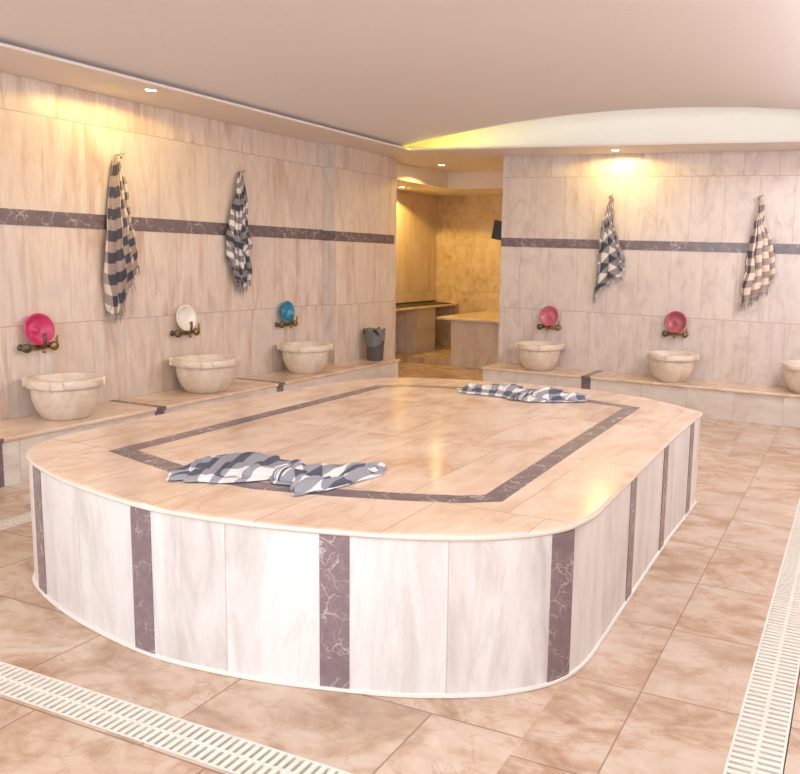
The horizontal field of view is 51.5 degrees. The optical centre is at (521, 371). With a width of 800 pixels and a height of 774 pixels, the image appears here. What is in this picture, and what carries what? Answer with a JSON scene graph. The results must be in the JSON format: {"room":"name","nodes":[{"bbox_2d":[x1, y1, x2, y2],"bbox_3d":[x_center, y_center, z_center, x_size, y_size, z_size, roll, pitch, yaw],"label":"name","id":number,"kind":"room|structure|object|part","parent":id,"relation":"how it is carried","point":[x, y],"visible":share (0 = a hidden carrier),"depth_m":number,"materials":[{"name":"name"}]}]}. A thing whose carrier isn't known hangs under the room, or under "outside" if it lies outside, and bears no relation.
{"room":"spa","nodes":[
{"label":"spa","id":0,"kind":"room"},
{"bbox_2d":[0,71,322,419],"bbox_3d":[-3.979,-0.607,4.635,0.100,2.750,11.560,5,9,22],"label":"wall","id":1,"kind":"structure","parent":0,"point":[59,144],"depth_m":6.63,"materials":[{"name":"stone"}]},
{"bbox_2d":[17,333,58,352],"bbox_3d":[-3.420,-0.206,5.784,0.129,0.144,0.278,5,9,22],"label":"tap","id":2,"kind":"object","parent":1,"relation":"attached to","point":[54,345],"visible":0.99,"depth_m":5.76,"materials":[{"name":"metal"}]},
{"bbox_2d":[24,313,54,344],"bbox_3d":[-3.438,-0.304,5.779,0.079,0.226,0.228,5,9,21],"label":"bowl","id":3,"kind":"object","parent":2,"relation":"on","point":[36,324],"visible":0.98,"depth_m":5.80,"materials":[{"name":"pink plastic"}]},
{"bbox_2d":[0,208,322,239],"bbox_3d":[-4.146,-0.862,4.033,0.004,0.110,10.390,5,9,22],"label":"trim","id":4,"kind":"structure","parent":1,"relation":"attached to","point":[8,216],"depth_m":6.63,"materials":[{"name":"stone"}]},
{"bbox_2d":[170,321,199,337],"bbox_3d":[-2.892,-0.368,7.038,0.129,0.144,0.278,5,9,22],"label":"tap","id":5,"kind":"object","parent":1,"relation":"attached to","point":[196,331],"visible":1,"depth_m":7.02,"materials":[{"name":"metal"}]},
{"bbox_2d":[176,305,196,330],"bbox_3d":[-2.910,-0.466,7.032,0.079,0.226,0.228,5,9,21],"label":"bowl","id":6,"kind":"object","parent":5,"relation":"on","point":[185,314],"visible":0.98,"depth_m":7.06,"materials":[{"name":"white plastic"}]},
{"bbox_2d":[275,314,297,327],"bbox_3d":[-2.372,-0.514,8.275,0.129,0.144,0.278,5,9,22],"label":"tap","id":7,"kind":"object","parent":1,"relation":"attached to","point":[294,323],"visible":0.98,"depth_m":8.25,"materials":[{"name":"metal"}]},
{"bbox_2d":[280,301,294,321],"bbox_3d":[-2.391,-0.613,8.270,0.075,0.215,0.217,5,9,21],"label":"bowl","id":8,"kind":"object","parent":7,"relation":"on","point":[287,309],"visible":0.98,"depth_m":8.30,"materials":[{"name":"blue plastic"}]},
{"bbox_3d":[-3.109,-1.679,6.312,0.060,0.057,0.060,5,9,22],"label":"wall hook","id":9,"kind":"object","parent":1,"relation":"attached to","visible":0},
{"bbox_2d":[103,155,139,323],"bbox_3d":[-3.124,-1.022,6.350,0.096,1.291,0.320,5,9,22],"label":"hanging towel","id":10,"kind":"object","parent":9,"relation":"hanging from","point":[121,252],"visible":1,"depth_m":6.30,"materials":[{"name":"fabric"}]},
{"bbox_3d":[-2.592,-1.847,7.537,0.060,0.057,0.060,5,9,22],"label":"wall hook","id":11,"kind":"object","parent":1,"relation":"attached to","visible":0},
{"bbox_2d":[226,173,252,294],"bbox_3d":[-2.605,-1.259,7.544,0.091,1.146,0.319,5,9,22],"label":"towel","id":12,"kind":"object","parent":11,"relation":"hanging from","point":[239,243],"visible":1,"depth_m":7.51,"materials":[{"name":"fabric"}]},
{"bbox_2d":[322,144,396,363],"bbox_3d":[-1.845,-1.172,9.389,0.150,2.660,1.260,5,9,22],"label":"wall pier","id":13,"kind":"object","parent":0,"point":[360,186],"visible":0.75,"depth_m":9.16,"materials":[{"name":"stone"}]},
{"bbox_2d":[323,231,393,243],"bbox_3d":[-1.841,-1.533,9.311,0.150,0.107,1.214,5,9,22],"label":"trim","id":14,"kind":"structure","parent":13,"relation":"attached to","point":[327,235],"depth_m":9.12,"materials":[{"name":"stone"}]},
{"bbox_2d":[0,361,799,773],"bbox_3d":[-0.896,0.847,5.213,7.450,0.100,14.850,5,9,22],"label":"floor","id":15,"kind":"structure","parent":0,"point":[663,692],"depth_m":2.92,"materials":[{"name":"tile"}]},
{"bbox_2d":[0,524,12,530],"bbox_3d":[-2.945,0.879,4.255,0.148,0.023,0.498,5,9,22],"label":"drain grate","id":16,"kind":"object","parent":15,"relation":"on","point":[2,526],"visible":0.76,"depth_m":4.45,"materials":[{"name":"white plastic"}]},
{"bbox_2d":[0,661,17,675],"bbox_3d":[-2.104,1.082,3.015,0.498,0.023,0.148,5,9,22],"label":"drain grate","id":17,"kind":"object","parent":15,"relation":"on","point":[5,668],"visible":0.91,"depth_m":2.98,"materials":[{"name":"white plastic"}]},
{"bbox_2d":[0,512,31,526],"bbox_3d":[-2.752,0.820,4.712,0.148,0.023,0.498,5,9,22],"label":"drain grate","id":18,"kind":"object","parent":15,"relation":"on","point":[17,520],"visible":0.23,"depth_m":4.55,"materials":[{"name":"white plastic"}]},
{"bbox_2d":[0,667,117,720],"bbox_3d":[-1.643,1.123,2.826,0.498,0.023,0.148,5,9,22],"label":"drain grate","id":19,"kind":"object","parent":15,"relation":"on","point":[54,695],"visible":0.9,"depth_m":2.81,"materials":[{"name":"white plastic"}]},
{"bbox_2d":[81,699,232,761],"bbox_3d":[-1.182,1.165,2.637,0.498,0.023,0.148,5,9,22],"label":"drain grate","id":20,"kind":"object","parent":15,"relation":"on","point":[187,739],"visible":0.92,"depth_m":2.63,"materials":[{"name":"white plastic"}]},
{"bbox_2d":[0,358,400,487],"bbox_3d":[-3.803,0.646,4.505,0.526,0.316,11.158,5,9,22],"label":"bench","id":21,"kind":"object","parent":15,"relation":"on","point":[19,434],"visible":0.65,"depth_m":6.38,"materials":[{"name":"stone"}]},
{"bbox_2d":[22,372,107,420],"bbox_3d":[-3.229,0.178,5.776,0.491,0.288,0.491,9,11,41],"label":"basin","id":22,"kind":"object","parent":21,"relation":"on","point":[65,396],"visible":1,"depth_m":5.63,"materials":[{"name":"beige stone"}]},
{"bbox_2d":[169,353,241,393],"bbox_3d":[-2.713,0.020,7.002,0.538,0.288,0.538,3,8,7],"label":"basin","id":23,"kind":"object","parent":21,"relation":"on","point":[207,373],"visible":1,"depth_m":6.83,"materials":[{"name":"beige stone"}]},
{"bbox_2d":[277,341,332,373],"bbox_3d":[-2.189,-0.141,8.247,0.512,0.288,0.512,-6,11,-42],"label":"basin","id":24,"kind":"object","parent":21,"relation":"on","point":[299,357],"visible":1,"depth_m":8.08,"materials":[{"name":"beige stone"}]},
{"bbox_2d":[363,327,385,360],"bbox_3d":[-1.687,-0.325,9.343,0.267,0.373,0.254,5,9,22],"label":"waste bin","id":25,"kind":"object","parent":21,"relation":"on","point":[374,338],"visible":1,"depth_m":9.25,"materials":[{"name":"plastic"}]},
{"bbox_2d":[199,736,352,773],"bbox_3d":[-0.721,1.206,2.448,0.498,0.023,0.148,5,9,22],"label":"drain grate","id":26,"kind":"object","parent":15,"relation":"on","point":[239,755],"visible":0.96,"depth_m":2.48,"materials":[{"name":"white plastic"}]},
{"bbox_2d":[25,378,702,697],"bbox_3d":[-0.604,0.592,4.589,2.783,0.604,3.509,5,9,22],"label":"platform","id":27,"kind":"object","parent":15,"relation":"on","point":[500,542],"visible":0.98,"depth_m":3.11,"materials":[{"name":"beige stone"}]},
{"bbox_2d":[166,451,386,495],"bbox_3d":[-1.036,0.410,3.442,0.856,0.050,0.543,3,8,11],"label":"folded towel","id":28,"kind":"object","parent":27,"relation":"on","point":[302,479],"visible":1,"depth_m":3.38,"materials":[{"name":"fabric"}]},
{"bbox_3d":[-0.563,0.302,4.500,1.919,0.003,2.745,5,9,22],"label":"inlay frame","id":29,"kind":"part","parent":27,"relation":"part of","materials":[{"name":"brown stone"}]},
{"bbox_2d":[456,383,587,402],"bbox_3d":[-0.001,0.130,5.613,0.961,0.057,0.504,5,9,22],"label":"folded towel","id":30,"kind":"object","parent":27,"relation":"on","point":[510,391],"visible":1,"depth_m":5.52,"materials":[{"name":"fabric"}]},
{"bbox_2d":[437,311,498,368],"bbox_3d":[-0.147,-0.461,11.775,1.518,0.685,1.748,5,9,22],"label":"platform","id":31,"kind":"object","parent":15,"relation":"on","point":[475,335],"visible":0.5,"depth_m":11.18,"materials":[{"name":"stone"}]},
{"bbox_2d":[481,362,799,427],"bbox_3d":[1.823,0.267,8.405,4.738,0.316,0.511,5,9,22],"label":"bench","id":32,"kind":"object","parent":15,"relation":"on","point":[734,401],"visible":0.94,"depth_m":8.25,"materials":[{"name":"stone"}]},
{"bbox_2d":[514,340,563,370],"bbox_3d":[0.192,-0.175,9.010,0.512,0.288,0.512,5,9,24],"label":"basin","id":33,"kind":"object","parent":32,"relation":"on","point":[535,355],"visible":1,"depth_m":8.84,"materials":[{"name":"beige stone"}]},
{"bbox_2d":[645,350,699,382],"bbox_3d":[1.559,-0.054,8.455,0.512,0.288,0.512,-1,8,-17],"label":"basin","id":34,"kind":"object","parent":32,"relation":"on","point":[675,366],"visible":1,"depth_m":8.29,"materials":[{"name":"beige stone"}]},
{"bbox_2d":[779,360,799,393],"bbox_3d":[2.795,0.057,7.949,0.512,0.288,0.512,-4,10,-36],"label":"basin","id":35,"kind":"object","parent":32,"relation":"on","point":[791,368],"visible":1,"depth_m":7.86,"materials":[{"name":"beige stone"}]},
{"bbox_2d":[723,761,771,773],"bbox_3d":[0.625,1.269,2.300,0.167,0.023,0.498,5,9,22],"label":"drain grate","id":36,"kind":"object","parent":15,"relation":"on","point":[730,768],"visible":1,"depth_m":2.51,"materials":[{"name":"white plastic"}]},
{"bbox_2d":[727,686,794,773],"bbox_3d":[0.817,1.210,2.757,0.167,0.023,0.498,5,9,22],"label":"drain grate","id":37,"kind":"object","parent":15,"relation":"on","point":[761,734],"visible":0.98,"depth_m":2.73,"materials":[{"name":"white plastic"}]},
{"bbox_2d":[748,631,799,701],"bbox_3d":[1.010,1.151,3.215,0.167,0.023,0.498,5,9,22],"label":"drain grate","id":38,"kind":"object","parent":15,"relation":"on","point":[776,666],"visible":0.96,"depth_m":3.18,"materials":[{"name":"white plastic"}]},
{"bbox_2d":[763,588,799,637],"bbox_3d":[1.203,1.092,3.672,0.167,0.023,0.498,5,9,22],"label":"drain grate","id":39,"kind":"object","parent":15,"relation":"on","point":[783,616],"visible":0.98,"depth_m":3.64,"materials":[{"name":"white plastic"}]},
{"bbox_2d":[775,555,799,592],"bbox_3d":[1.395,1.033,4.130,0.167,0.023,0.498,5,9,22],"label":"drain grate","id":40,"kind":"object","parent":15,"relation":"on","point":[788,579],"visible":0.96,"depth_m":4.10,"materials":[{"name":"white plastic"}]},
{"bbox_2d":[784,528,799,556],"bbox_3d":[1.588,0.974,4.587,0.167,0.023,0.498,5,9,22],"label":"drain grate","id":41,"kind":"object","parent":15,"relation":"on","point":[793,545],"visible":0.94,"depth_m":4.55,"materials":[{"name":"white plastic"}]},
{"bbox_2d":[792,505,799,528],"bbox_3d":[1.781,0.914,5.045,0.167,0.023,0.498,5,9,22],"label":"drain grate","id":42,"kind":"object","parent":15,"relation":"on","point":[796,523],"visible":0.97,"depth_m":4.99,"materials":[{"name":"white plastic"}]},
{"bbox_2d":[0,0,799,167],"bbox_3d":[-1.197,-1.913,3.874,7.250,0.400,12.620,5,9,22],"label":"ceiling","id":43,"kind":"structure","parent":0,"point":[402,73],"depth_m":5.74,"materials":[{"name":"paint"}]},
{"bbox_2d":[142,88,158,91],"bbox_3d":[-2.695,-2.046,5.919,0.112,0.006,0.112,5,9,22],"label":"recessed light","id":44,"kind":"object","parent":43,"relation":"in","point":[144,89],"visible":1,"depth_m":5.92,"materials":[{"name":"paint"}]},
{"bbox_2d":[395,189,436,350],"bbox_3d":[-1.977,-1.561,11.777,0.100,2.750,3.100,5,9,22],"label":"wall","id":45,"kind":"structure","parent":0,"point":[416,213],"depth_m":12.45,"materials":[{"name":"stone"}]},
{"bbox_2d":[395,344,450,365],"bbox_3d":[-1.206,-0.265,12.313,1.130,0.080,1.630,5,9,22],"label":"step","id":46,"kind":"structure","parent":0,"point":[441,355],"depth_m":11.67,"materials":[{"name":"stone"}]},
{"bbox_2d":[396,302,458,352],"bbox_3d":[-1.679,-0.626,12.017,0.418,0.690,2.448,5,9,22],"label":"bench","id":47,"kind":"object","parent":46,"relation":"on","point":[415,329],"visible":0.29,"depth_m":12.09,"materials":[{"name":"stone"}]},
{"bbox_3d":[-1.596,-0.647,12.308,0.348,0.655,0.550,5,9,22],"label":"leg","id":48,"kind":"part","parent":47,"relation":"part of","materials":[{"name":"stone"}]},
{"bbox_2d":[396,300,450,307],"bbox_3d":[-1.652,-0.994,12.052,0.375,0.030,2.220,5,9,22],"label":"bath mat","id":49,"kind":"object","parent":47,"relation":"on","point":[432,302],"visible":0.64,"depth_m":12.28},
{"bbox_3d":[-1.669,-0.950,11.971,0.418,0.035,2.448,5,9,22],"label":"seat","id":50,"kind":"part","parent":47,"relation":"part of","materials":[{"name":"stone"}]},
{"bbox_2d":[397,163,502,195],"bbox_3d":[-0.764,-2.646,11.071,2.490,0.270,3.000,5,9,22],"label":"ceiling","id":51,"kind":"structure","parent":0,"point":[437,181],"depth_m":11.22,"materials":[{"name":"paint"}]},
{"bbox_2d":[435,196,501,345],"bbox_3d":[-0.112,-1.623,12.622,2.690,2.750,0.100,5,9,22],"label":"wall","id":52,"kind":"structure","parent":0,"point":[468,260],"depth_m":12.86,"materials":[{"name":"stone"}]},
{"bbox_2d":[404,107,799,386],"bbox_3d":[1.281,-1.366,8.813,6.520,3.400,0.200,5,9,22],"label":"wall","id":53,"kind":"structure","parent":0,"point":[683,196],"depth_m":8.64,"materials":[{"name":"stone"}]},
{"bbox_2d":[537,321,560,330],"bbox_3d":[0.306,-0.519,9.160,0.278,0.119,0.116,5,9,22],"label":"tap","id":54,"kind":"object","parent":53,"relation":"attached to","point":[539,326],"visible":1,"depth_m":9.16,"materials":[{"name":"metal"}]},
{"bbox_2d":[539,306,557,325],"bbox_3d":[0.316,-0.630,9.159,0.228,0.226,0.079,5,9,23],"label":"bowl","id":55,"kind":"object","parent":54,"relation":"on","point":[548,315],"visible":1,"depth_m":9.17,"materials":[{"name":"plastic"}]},
{"bbox_2d":[501,238,799,253],"bbox_3d":[1.961,-1.290,8.425,4.760,0.100,0.004,5,9,22],"label":"trim","id":56,"kind":"structure","parent":53,"relation":"attached to","point":[507,242],"depth_m":8.65,"materials":[{"name":"stone"}]},
{"bbox_2d":[662,328,687,337],"bbox_3d":[1.626,-0.416,8.618,0.278,0.119,0.116,5,9,22],"label":"tap","id":57,"kind":"object","parent":53,"relation":"attached to","point":[664,333],"visible":1,"depth_m":8.61,"materials":[{"name":"metal"}]},
{"bbox_2d":[664,311,686,332],"bbox_3d":[1.635,-0.527,8.616,0.237,0.235,0.082,5,9,23],"label":"bowl","id":58,"kind":"object","parent":57,"relation":"on","point":[675,321],"visible":1,"depth_m":8.62,"materials":[{"name":"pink plastic"}]},
{"bbox_3d":[0.958,-1.882,8.740,0.060,0.057,0.060,5,9,22],"label":"wall hook","id":59,"kind":"object","parent":53,"relation":"attached to","visible":0},
{"bbox_2d":[592,197,625,303],"bbox_3d":[0.961,-1.294,8.774,0.359,1.152,0.095,5,9,24],"label":"hanging towel","id":60,"kind":"object","parent":59,"relation":"hanging from","point":[611,259],"visible":1,"depth_m":8.76,"materials":[{"name":"fabric"}]},
{"bbox_3d":[2.392,-1.748,8.153,0.060,0.057,0.060,5,9,22],"label":"wall hook","id":61,"kind":"object","parent":53,"relation":"attached to","visible":0},
{"bbox_2d":[739,198,774,310],"bbox_3d":[2.392,-1.172,8.188,0.329,1.130,0.088,5,9,22],"label":"towel","id":62,"kind":"object","parent":61,"relation":"hanging from","point":[760,259],"visible":1,"depth_m":8.18,"materials":[{"name":"fabric"}]},
{"bbox_2d":[783,671,799,773],"bbox_3d":[-0.235,0.865,5.480,4.230,0.030,6.155,5,9,22],"label":"floor","id":63,"kind":"structure","parent":0,"point":[799,671],"depth_m":2.89,"materials":[{"name":"beige tile"}]},
{"bbox_3d":[0.471,-1.347,10.811,0.200,2.750,2.830,5,9,22],"label":"wall","id":64,"kind":"structure","parent":0,"visible":0},
{"bbox_2d":[491,220,501,239],"bbox_3d":[-0.219,-1.677,9.660,0.256,0.235,0.120,4,8,17],"label":"wall speaker","id":65,"kind":"object","parent":64,"relation":"attached to","point":[497,228],"visible":0.59,"depth_m":9.62,"materials":[{"name":"black plastic"}]}
]}

